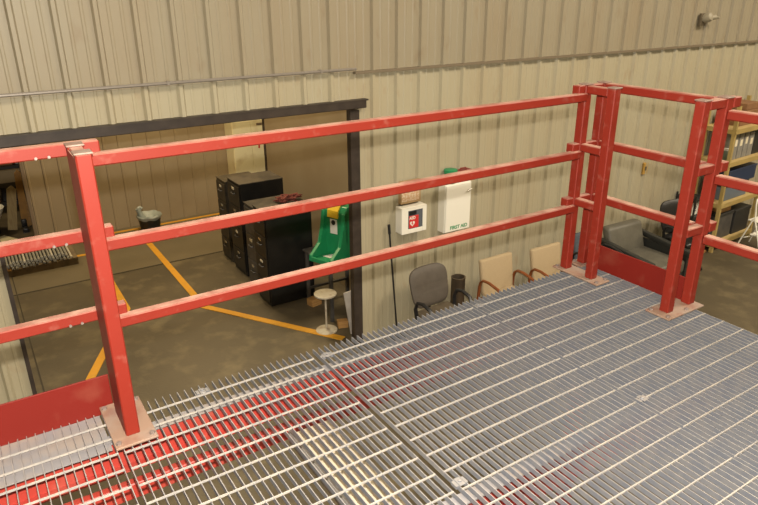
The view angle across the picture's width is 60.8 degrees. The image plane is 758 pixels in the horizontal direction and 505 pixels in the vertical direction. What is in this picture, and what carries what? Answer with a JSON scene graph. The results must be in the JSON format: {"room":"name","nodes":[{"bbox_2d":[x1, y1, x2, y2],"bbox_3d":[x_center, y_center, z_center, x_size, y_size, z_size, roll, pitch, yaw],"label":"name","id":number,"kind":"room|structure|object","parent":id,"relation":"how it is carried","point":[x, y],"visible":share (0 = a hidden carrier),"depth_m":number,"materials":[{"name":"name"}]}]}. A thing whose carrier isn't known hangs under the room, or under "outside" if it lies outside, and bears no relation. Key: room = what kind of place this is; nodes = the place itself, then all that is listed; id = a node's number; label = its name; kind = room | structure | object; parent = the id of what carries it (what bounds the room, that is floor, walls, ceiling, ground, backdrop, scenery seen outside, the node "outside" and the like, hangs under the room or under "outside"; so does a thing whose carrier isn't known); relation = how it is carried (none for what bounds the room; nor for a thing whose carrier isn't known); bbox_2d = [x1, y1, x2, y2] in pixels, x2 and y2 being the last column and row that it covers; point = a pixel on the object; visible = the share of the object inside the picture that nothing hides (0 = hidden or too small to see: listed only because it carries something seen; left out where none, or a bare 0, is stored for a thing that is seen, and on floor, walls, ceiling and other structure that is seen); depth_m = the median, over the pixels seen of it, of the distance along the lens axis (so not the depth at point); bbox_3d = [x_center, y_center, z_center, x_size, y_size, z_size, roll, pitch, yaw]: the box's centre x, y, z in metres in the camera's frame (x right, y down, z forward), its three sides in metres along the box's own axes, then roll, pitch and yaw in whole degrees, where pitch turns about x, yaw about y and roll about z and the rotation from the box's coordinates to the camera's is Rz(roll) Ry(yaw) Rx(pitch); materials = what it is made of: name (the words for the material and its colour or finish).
{"room":"warehouse","nodes":[
{"label":"warehouse","id":0,"kind":"room"},
{"bbox_2d":[0,147,19,183],"bbox_3d":[-4.504,-6.398,15.279,24.000,8.400,0.100,-14,26,-30],"label":"wall","id":1,"kind":"structure","parent":0,"point":[6,176],"depth_m":14.45,"materials":[{"name":"beige metal"}]},
{"bbox_2d":[19,124,228,234],"bbox_3d":[-3.692,-3.424,11.236,5.100,5.900,0.072,-14,26,-30],"label":"wall","id":2,"kind":"structure","parent":0,"point":[179,186],"depth_m":11.62,"materials":[{"name":"beige metal"}]},
{"bbox_2d":[17,146,37,235],"bbox_3d":[-5.849,-2.888,9.940,0.045,5.900,0.180,-14,26,-30],"label":"trim","id":3,"kind":"structure","parent":2,"relation":"attached to","point":[20,163],"depth_m":10.68,"materials":[{"name":"brown metal"}]},
{"bbox_2d":[264,110,350,289],"bbox_3d":[-0.768,-2.428,8.724,0.100,5.900,4.020,-14,26,-30],"label":"wall","id":4,"kind":"structure","parent":0,"point":[315,167],"depth_m":9.50,"materials":[{"name":"beige metal"}]},
{"bbox_2d":[262,119,267,170],"bbox_3d":[-1.868,-3.065,10.319,0.135,5.900,0.060,-14,26,-30],"label":"trim","id":5,"kind":"structure","parent":4,"relation":"attached to","point":[263,127],"depth_m":10.83,"materials":[{"name":"brown metal"}]},
{"bbox_2d":[0,0,757,443],"bbox_3d":[1.149,-3.134,7.103,24.000,8.400,0.104,-14,26,-30],"label":"wall","id":6,"kind":"structure","parent":0,"point":[391,155],"depth_m":7.33,"materials":[{"name":"beige metal"}]},
{"bbox_2d":[0,241,45,432],"bbox_3d":[-3.177,0.501,5.629,0.035,2.810,0.180,-14,26,-30],"label":"trim","id":7,"kind":"structure","parent":6,"relation":"attached to","point":[2,260],"depth_m":5.57,"materials":[{"name":"brown metal"}]},
{"bbox_2d":[0,68,356,97],"bbox_3d":[-4.572,-0.802,3.991,10.300,0.030,0.058,-14,26,-30],"label":"conduit","id":8,"kind":"object","parent":6,"relation":"attached to","point":[343,69],"visible":1,"depth_m":5.59,"materials":[{"name":"beige metal"}]},
{"bbox_2d":[0,98,368,147],"bbox_3d":[-4.549,-0.509,4.213,10.440,0.090,0.180,-14,26,-30],"label":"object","id":9,"kind":"structure","parent":6,"relation":"attached to","point":[67,134],"depth_m":5.73,"materials":[{"name":"brown metal"}]},
{"bbox_2d":[346,109,362,344],"bbox_3d":[-0.305,-0.217,7.367,0.110,2.810,0.220,-14,26,-30],"label":"trim","id":10,"kind":"structure","parent":6,"relation":"attached to","point":[353,139],"depth_m":7.26,"materials":[{"name":"brown metal"}]},
{"bbox_2d":[396,202,426,234],"bbox_3d":[0.374,-0.400,7.520,0.351,0.316,0.132,-14,26,-30],"label":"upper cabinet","id":11,"kind":"object","parent":6,"relation":"attached to","point":[410,218],"visible":1,"depth_m":7.46,"materials":[{"name":"white metal"}]},
{"bbox_2d":[437,180,471,232],"bbox_3d":[0.921,-0.559,7.808,0.395,0.600,0.175,-14,26,-30],"label":"upper cabinet","id":12,"kind":"object","parent":6,"relation":"attached to","point":[453,199],"visible":1,"depth_m":7.74,"materials":[{"name":"white metal"}]},
{"bbox_2d":[444,168,457,183],"bbox_3d":[0.844,-0.904,7.639,0.164,0.165,0.164,-14,26,-30],"label":"tub","id":13,"kind":"object","parent":12,"relation":"on","point":[446,170],"visible":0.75,"depth_m":7.57,"materials":[{"name":"plastic"}]},
{"bbox_2d":[457,167,469,171],"bbox_3d":[1.004,-0.942,7.735,0.220,0.161,0.100,-14,26,-30],"label":"case","id":14,"kind":"object","parent":12,"relation":"on","point":[462,168],"visible":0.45,"depth_m":7.71,"materials":[{"name":"red plastic"}]},
{"bbox_2d":[353,40,757,73],"bbox_3d":[5.509,-3.253,10.022,13.700,0.026,0.060,-14,26,-30],"label":"trim","id":15,"kind":"structure","parent":6,"relation":"attached to","point":[752,41],"depth_m":7.81,"materials":[{"name":"brown"}]},
{"bbox_2d":[641,162,647,174],"bbox_3d":[4.039,-1.279,9.810,0.100,0.180,0.034,-14,26,-30],"label":"wall outlet","id":16,"kind":"object","parent":6,"relation":"attached to","point":[644,167],"visible":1,"depth_m":9.79,"materials":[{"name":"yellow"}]},
{"bbox_2d":[698,12,718,25],"bbox_3d":[4.780,-3.379,9.350,0.270,0.187,0.156,-14,26,-30],"label":"security camera","id":17,"kind":"object","parent":6,"relation":"attached to","point":[704,18],"visible":1,"depth_m":9.31,"materials":[{"name":"brown"}]},
{"bbox_2d":[0,192,757,504],"bbox_3d":[1.762,1.189,7.860,24.000,0.209,23.000,-14,26,-30],"label":"floor","id":18,"kind":"structure","parent":0,"point":[179,352],"depth_m":7.93,"materials":[{"name":"concrete"}]},
{"bbox_2d":[0,204,3,233],"bbox_3d":[-6.938,-0.539,11.392,0.660,0.470,0.660,-14,26,-30],"label":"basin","id":19,"kind":"object","parent":18,"relation":"on","point":[1,205],"visible":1,"depth_m":11.43,"materials":[{"name":"white ceramic"}]},
{"bbox_2d":[0,235,16,241],"bbox_3d":[-6.572,-0.171,11.088,0.400,0.012,0.560,11,25,27],"label":"cardboard sheet","id":20,"kind":"object","parent":18,"relation":"on","point":[2,238],"visible":0.5,"depth_m":11.25,"materials":[{"name":"beige cardboard"}]},
{"bbox_2d":[0,163,18,205],"bbox_3d":[-7.923,-1.953,12.065,2.660,2.600,0.660,-14,26,-30],"label":"shelves","id":21,"kind":"object","parent":18,"relation":"on","point":[14,165],"visible":0.02,"depth_m":12.43,"materials":[{"name":"black"}]},
{"bbox_2d":[0,182,17,201],"bbox_3d":[-7.317,-1.203,12.784,0.295,0.264,0.440,-14,26,-30],"label":"storage box","id":22,"kind":"object","parent":21,"relation":"on","point":[3,186],"visible":0.47,"depth_m":12.63,"materials":[{"name":"black"}]},
{"bbox_2d":[6,186,16,229],"bbox_3d":[-6.592,-0.793,11.589,0.273,0.800,0.136,-14,26,-30],"label":"plank","id":23,"kind":"object","parent":18,"relation":"on","point":[10,191],"visible":1,"depth_m":11.58,"materials":[{"name":"brown wood"}]},
{"bbox_2d":[14,170,28,226],"bbox_3d":[-6.465,-0.974,11.676,0.169,1.050,0.145,-14,26,-30],"label":"plank","id":24,"kind":"object","parent":18,"relation":"on","point":[17,174],"visible":0.76,"depth_m":11.65,"materials":[{"name":"brown wood"}]},
{"bbox_2d":[21,219,29,232],"bbox_3d":[-6.363,-0.483,11.607,0.104,0.200,0.250,-14,26,-30],"label":"boot","id":25,"kind":"object","parent":18,"relation":"on","point":[25,228],"visible":1,"depth_m":11.59,"materials":[{"name":"black plastic"}]},
{"bbox_2d":[24,194,31,224],"bbox_3d":[-6.453,-0.884,11.788,0.181,0.798,0.080,15,26,33],"label":"plank","id":26,"kind":"object","parent":18,"relation":"on","point":[28,213],"visible":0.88,"depth_m":11.83,"materials":[{"name":"brown wood"}]},
{"bbox_2d":[7,245,78,277],"bbox_3d":[-5.418,0.095,10.264,1.050,0.120,0.900,-14,26,-30],"label":"wooden pallet","id":27,"kind":"object","parent":18,"relation":"on","point":[51,264],"visible":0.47,"depth_m":9.99,"materials":[{"name":"wood"}]},
{"bbox_2d":[135,206,161,229],"bbox_3d":[-4.089,-0.614,11.509,0.432,0.490,0.430,-14,26,-30],"label":"trash can","id":28,"kind":"object","parent":18,"relation":"on","point":[150,219],"visible":0.8,"depth_m":11.40,"materials":[{"name":"black plastic"}]},
{"bbox_2d":[215,171,249,261],"bbox_3d":[-2.220,-0.568,10.266,0.578,1.312,0.406,-14,26,-30],"label":"filing cabinet","id":29,"kind":"object","parent":18,"relation":"on","point":[221,181],"visible":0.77,"depth_m":10.09,"materials":[{"name":"black metal"}]},
{"bbox_2d":[224,119,264,173],"bbox_3d":[-2.464,-1.668,12.357,0.720,1.790,0.463,-14,26,-30],"label":"locker","id":30,"kind":"object","parent":18,"relation":"on","point":[251,159],"visible":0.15,"depth_m":12.05,"materials":[{"name":"beige metal"}]},
{"bbox_2d":[226,170,283,275],"bbox_3d":[-1.849,-0.444,9.792,0.718,1.432,0.506,-14,26,-30],"label":"filing cabinet","id":31,"kind":"object","parent":18,"relation":"on","point":[263,184],"visible":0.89,"depth_m":9.49,"materials":[{"name":"black metal"}]},
{"bbox_2d":[243,195,283,280],"bbox_3d":[-1.538,-0.123,9.220,0.658,1.262,0.396,-14,26,-30],"label":"filing cabinet","id":32,"kind":"object","parent":18,"relation":"on","point":[250,238],"visible":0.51,"depth_m":9.07,"materials":[{"name":"grey metal"}]},
{"bbox_2d":[252,198,314,306],"bbox_3d":[-1.310,-0.014,8.832,0.708,1.347,0.416,-14,26,-30],"label":"filing cabinet","id":33,"kind":"object","parent":18,"relation":"on","point":[280,243],"visible":0.56,"depth_m":8.64,"materials":[{"name":"black metal"}]},
{"bbox_2d":[273,193,301,202],"bbox_3d":[-1.223,-0.745,8.699,0.416,0.097,0.239,-14,26,-30],"label":"rag","id":34,"kind":"object","parent":33,"relation":"on","point":[287,197],"visible":1,"depth_m":8.65,"materials":[{"name":"red fabric"}]},
{"bbox_2d":[307,296,321,306],"bbox_3d":[-0.883,0.663,8.816,0.160,0.100,0.130,-20,29,-40],"label":"wood block","id":35,"kind":"object","parent":18,"relation":"on","point":[312,301],"visible":0.8,"depth_m":8.77,"materials":[{"name":"brown wood"}]},
{"bbox_2d":[314,289,336,334],"bbox_3d":[-0.661,0.741,8.053,0.280,0.523,0.280,-14,26,-30],"label":"stool","id":36,"kind":"object","parent":18,"relation":"on","point":[324,294],"visible":1,"depth_m":8.03,"materials":[{"name":"paint"}]},
{"bbox_2d":[303,246,348,321],"bbox_3d":[-0.529,0.360,8.645,0.690,0.785,0.740,-14,26,-30],"label":"steel table","id":37,"kind":"object","parent":18,"relation":"on","point":[307,251],"visible":0.35,"depth_m":8.67,"materials":[{"name":"grey metal"}]},
{"bbox_2d":[309,204,349,263],"bbox_3d":[-0.592,-0.282,8.194,0.381,0.745,0.532,15,26,33],"label":"station","id":38,"kind":"object","parent":37,"relation":"on","point":[333,244],"visible":0.66,"depth_m":8.20,"materials":[{"name":"green plastic"}]},
{"bbox_2d":[337,318,347,328],"bbox_3d":[-0.464,0.902,8.229,0.130,0.090,0.100,-6,23,-14],"label":"wood block","id":39,"kind":"object","parent":18,"relation":"on","point":[341,323],"visible":0.94,"depth_m":8.19,"materials":[{"name":"brown wood"}]},
{"bbox_2d":[343,290,351,333],"bbox_3d":[-0.343,0.740,8.001,0.175,0.568,0.076,-14,26,-30],"label":"leaning board","id":40,"kind":"object","parent":18,"relation":"on","point":[347,295],"visible":0.5,"depth_m":7.95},
{"bbox_2d":[387,224,404,340],"bbox_3d":[0.202,0.365,7.705,0.260,1.471,0.138,-14,26,-30],"label":"handle","id":41,"kind":"object","parent":18,"relation":"on","point":[388,225],"visible":0.59,"depth_m":7.68,"materials":[{"name":"black plastic"}]},
{"bbox_2d":[409,263,472,360],"bbox_3d":[0.722,0.690,7.559,0.651,0.969,0.644,-16,27,-33],"label":"office chair","id":42,"kind":"object","parent":18,"relation":"on","point":[428,283],"visible":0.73,"depth_m":7.59,"materials":[{"name":"grey fabric"}]},
{"bbox_2d":[450,274,465,305],"bbox_3d":[0.998,0.599,8.223,0.184,0.640,0.184,-14,26,-30],"label":"waste bin","id":43,"kind":"object","parent":18,"relation":"on","point":[457,280],"visible":0.56,"depth_m":8.11,"materials":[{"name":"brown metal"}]},
{"bbox_2d":[477,252,533,339],"bbox_3d":[1.613,0.539,8.043,0.611,0.882,0.615,-14,26,-30],"label":"chair","id":44,"kind":"object","parent":18,"relation":"on","point":[495,272],"visible":0.49,"depth_m":8.10,"materials":[{"name":"beige fabric"}]},
{"bbox_2d":[528,242,576,282],"bbox_3d":[2.318,0.406,8.362,0.611,0.882,0.615,-14,26,-30],"label":"chair","id":45,"kind":"object","parent":18,"relation":"on","point":[542,258],"visible":0.26,"depth_m":8.41,"materials":[{"name":"beige fabric"}]},
{"bbox_2d":[555,385,584,504],"bbox_3d":[1.277,1.325,4.329,0.180,2.205,0.180,-14,26,-30],"label":"platform leg","id":46,"kind":"object","parent":18,"relation":"on","point":[564,491],"visible":0.02,"depth_m":4.39,"materials":[{"name":"red paint"}]},
{"bbox_2d":[572,232,623,265],"bbox_3d":[3.010,0.196,8.872,0.611,0.882,0.615,-14,26,-30],"label":"chair","id":47,"kind":"object","parent":18,"relation":"on","point":[577,235],"visible":0.07,"depth_m":8.84,"materials":[{"name":"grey fabric"}]},
{"bbox_2d":[601,218,689,276],"bbox_3d":[3.783,0.068,9.282,0.910,0.800,0.977,-13,25,-28],"label":"armchair","id":48,"kind":"object","parent":18,"relation":"on","point":[626,236],"visible":0.43,"depth_m":9.37,"materials":[{"name":"grey fabric"}]},
{"bbox_2d":[629,246,683,272],"bbox_3d":[3.829,0.157,9.236,0.720,0.190,0.720,-13,25,-28],"label":"seat cushion","id":49,"kind":"object","parent":48,"relation":"on","point":[659,256],"depth_m":9.30,"materials":[{"name":"grey fabric"}]},
{"bbox_2d":[660,199,710,270],"bbox_3d":[4.622,-0.254,9.827,0.651,0.979,0.644,-10,24,-22],"label":"office chair","id":50,"kind":"object","parent":18,"relation":"on","point":[669,206],"visible":0.33,"depth_m":9.81,"materials":[{"name":"black leather"}]},
{"bbox_2d":[675,191,699,220],"bbox_3d":[5.016,-0.521,10.522,0.284,0.949,0.388,-14,26,-30],"label":"utility cart","id":51,"kind":"object","parent":18,"relation":"on","point":[696,199],"visible":0.13,"depth_m":10.26,"materials":[{"name":"black"}]},
{"bbox_2d":[690,202,698,215],"bbox_3d":[5.066,-0.717,10.356,0.180,0.230,0.026,-14,26,-30],"label":"notice board","id":52,"kind":"object","parent":51,"relation":"on","point":[697,203],"visible":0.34,"depth_m":10.35,"materials":[{"name":"white paper"}]},
{"bbox_2d":[695,95,757,252],"bbox_3d":[5.744,-1.293,10.554,1.249,2.350,0.510,-15,26,-33],"label":"shelving unit","id":53,"kind":"object","parent":18,"relation":"on","point":[735,129],"visible":0.34,"depth_m":10.22,"materials":[{"name":"yellow paint"}]},
{"bbox_2d":[707,209,734,237],"bbox_3d":[5.560,-0.508,10.745,0.456,0.440,0.396,-15,26,-33],"label":"storage bin","id":54,"kind":"object","parent":53,"relation":"on","point":[725,220],"visible":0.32,"depth_m":10.58,"materials":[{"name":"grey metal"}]},
{"bbox_2d":[712,206,730,212],"bbox_3d":[5.598,-0.762,10.620,0.300,0.120,0.240,-15,26,-33],"label":"cardboard box","id":55,"kind":"object","parent":54,"relation":"on","point":[729,207],"visible":0.2,"depth_m":10.54,"materials":[{"name":"brown cardboard"}]},
{"bbox_2d":[702,179,748,200],"bbox_3d":[5.679,-1.068,10.613,0.716,0.255,0.396,-15,26,-33],"label":"storage bin","id":56,"kind":"object","parent":53,"relation":"on","point":[730,193],"visible":0.3,"depth_m":10.39,"materials":[{"name":"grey plastic"}]},
{"bbox_2d":[719,162,757,179],"bbox_3d":[5.743,-1.313,10.545,0.876,0.240,0.396,-15,26,-33],"label":"storage bin","id":57,"kind":"object","parent":56,"relation":"on","point":[745,171],"visible":0.41,"depth_m":10.43,"materials":[{"name":"blue plastic"}]},
{"bbox_2d":[722,148,728,160],"bbox_3d":[5.388,-1.525,10.047,0.110,0.190,0.110,-15,26,-33],"label":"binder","id":58,"kind":"object","parent":53,"relation":"on","point":[725,153],"visible":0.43,"depth_m":10.01,"materials":[{"name":"grey"}]},
{"bbox_2d":[724,134,739,159],"bbox_3d":[5.463,-1.689,10.144,0.120,0.420,0.283,-15,26,-33],"label":"binder","id":59,"kind":"object","parent":53,"relation":"on","point":[728,138],"visible":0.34,"depth_m":10.05,"materials":[{"name":"grey plastic"}]},
{"bbox_2d":[735,133,744,158],"bbox_3d":[5.593,-1.715,10.234,0.130,0.400,0.283,-15,26,-33],"label":"binder","id":60,"kind":"object","parent":53,"relation":"on","point":[741,137],"visible":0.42,"depth_m":10.12,"materials":[{"name":"grey plastic"}]},
{"bbox_2d":[729,202,751,233],"bbox_3d":[5.994,-0.609,11.014,0.516,0.420,0.376,-15,26,-33],"label":"case","id":61,"kind":"object","parent":53,"relation":"on","point":[741,213],"visible":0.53,"depth_m":10.86,"materials":[{"name":"black plastic"}]},
{"bbox_2d":[729,108,757,125],"bbox_3d":[5.712,-2.171,10.239,0.620,0.220,0.360,-15,26,-33],"label":"cardboard box","id":62,"kind":"object","parent":53,"relation":"on","point":[756,109],"visible":0.15,"depth_m":10.06,"materials":[{"name":"brown cardboard"}]},
{"bbox_2d":[732,99,757,109],"bbox_3d":[5.776,-2.338,10.222,0.400,0.100,0.300,-15,26,-33],"label":"cardboard box","id":63,"kind":"object","parent":62,"relation":"on","point":[746,104],"visible":0.53,"depth_m":10.10,"materials":[{"name":"brown cardboard"}]},
{"bbox_2d":[740,132,749,156],"bbox_3d":[5.723,-1.764,10.315,0.120,0.430,0.283,-15,26,-33],"label":"binder","id":64,"kind":"object","parent":53,"relation":"on","point":[746,138],"visible":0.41,"depth_m":10.21,"materials":[{"name":"white plastic"}]},
{"bbox_2d":[745,131,754,155],"bbox_3d":[5.853,-1.777,10.410,0.140,0.380,0.283,-15,26,-33],"label":"binder","id":65,"kind":"object","parent":53,"relation":"on","point":[752,133],"visible":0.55,"depth_m":10.29,"materials":[{"name":"white plastic"}]},
{"bbox_2d":[751,130,757,153],"bbox_3d":[6.068,-1.846,10.578,0.356,0.380,0.316,-15,26,-33],"label":"case","id":66,"kind":"object","parent":53,"relation":"on","point":[755,141],"visible":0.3,"depth_m":10.42,"materials":[{"name":"black"}]},
{"bbox_2d":[738,199,757,244],"bbox_3d":[6.212,-0.476,10.528,0.444,0.858,0.421,-14,26,-30],"label":"step ladder","id":67,"kind":"object","parent":18,"relation":"on","point":[755,219],"visible":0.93,"depth_m":10.48,"materials":[{"name":"white metal"}]},
{"bbox_3d":[-1.794,2.079,2.506,0.180,2.205,0.180,-14,26,-30],"label":"platform leg","id":68,"kind":"object","parent":18,"relation":"on","visible":0},
{"bbox_2d":[0,321,495,504],"bbox_3d":[-0.301,0.587,3.007,3.830,0.160,0.250,-14,26,-30],"label":"channel","id":69,"kind":"object","parent":68,"relation":"on","point":[62,484],"visible":0.38,"depth_m":2.54,"materials":[{"name":"red paint"}]},
{"bbox_2d":[0,138,127,446],"bbox_3d":[-1.624,0.276,2.094,1.520,1.117,0.067,-14,26,-30],"label":"guardrail","id":70,"kind":"object","parent":69,"relation":"attached to","point":[38,413],"visible":0.96,"depth_m":2.42,"materials":[{"name":"red metal"}]},
{"bbox_2d":[0,414,138,504],"bbox_3d":[-0.949,1.079,1.530,0.966,0.022,2.105,-14,26,-30],"label":"panel","id":71,"kind":"object","parent":69,"relation":"on","point":[115,473],"visible":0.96,"depth_m":2.28,"materials":[{"name":"metal"}]},
{"bbox_2d":[122,351,466,504],"bbox_3d":[-0.148,0.883,1.992,0.883,0.031,2.083,-14,26,-30],"label":"panel","id":72,"kind":"object","parent":69,"relation":"on","point":[204,391],"visible":0.94,"depth_m":2.39,"materials":[{"name":"metal"}]},
{"bbox_2d":[63,82,622,450],"bbox_3d":[0.091,-0.107,2.966,2.715,1.091,0.335,-14,26,-30],"label":"guardrail","id":73,"kind":"object","parent":72,"relation":"on","point":[128,423],"visible":1,"depth_m":2.70,"materials":[{"name":"red metal"}]},
{"bbox_2d":[312,302,757,504],"bbox_3d":[0.628,0.693,2.453,0.925,0.031,2.083,-14,26,-30],"label":"panel","id":74,"kind":"object","parent":69,"relation":"on","point":[689,445],"visible":1,"depth_m":2.53,"materials":[{"name":"metal"}]},
{"bbox_2d":[465,266,757,471],"bbox_3d":[1.428,0.496,2.927,0.950,0.031,2.083,-14,26,-30],"label":"panel","id":75,"kind":"object","parent":69,"relation":"on","point":[696,370],"visible":0.94,"depth_m":3.04,"materials":[{"name":"metal"}]},
{"bbox_2d":[437,413,650,504],"bbox_3d":[0.258,0.911,2.199,3.830,0.157,0.050,-14,26,-30],"label":"channel","id":76,"kind":"object","parent":75,"relation":"attached to","point":[460,495],"visible":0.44,"depth_m":2.38,"materials":[{"name":"red paint"}]},
{"bbox_2d":[288,420,405,504],"bbox_3d":[-0.033,0.933,2.467,0.212,0.060,1.000,-14,26,-30],"label":"board","id":77,"kind":"object","parent":76,"relation":"attached to","point":[336,489],"visible":0.46,"depth_m":2.60,"materials":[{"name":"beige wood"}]},
{"bbox_2d":[572,80,741,320],"bbox_3d":[1.395,-0.304,3.475,0.350,1.123,0.805,-14,26,-30],"label":"guardrail","id":78,"kind":"object","parent":75,"relation":"on","point":[678,292],"visible":0.84,"depth_m":3.32,"materials":[{"name":"red metal"}]},
{"bbox_2d":[702,110,757,261],"bbox_3d":[2.104,0.042,2.564,0.120,1.091,1.689,-14,26,-30],"label":"guardrail","id":79,"kind":"object","parent":78,"relation":"attached to","point":[744,185],"visible":1,"depth_m":3.10,"materials":[{"name":"red metal"}]},
{"bbox_2d":[63,343,511,504],"bbox_3d":[-0.265,0.776,3.043,3.550,0.073,0.040,-14,26,-30],"label":"brace","id":80,"kind":"object","parent":68,"relation":"attached to","point":[145,489],"visible":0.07,"depth_m":2.76,"materials":[{"name":"red paint"}]},
{"bbox_2d":[398,178,420,204],"bbox_3d":[0.355,-0.703,7.431,0.284,0.265,0.061,-14,26,-30],"label":"cardboard box","id":81,"kind":"object","parent":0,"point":[414,196],"visible":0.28,"depth_m":7.42,"materials":[{"name":"brown cardboard"}]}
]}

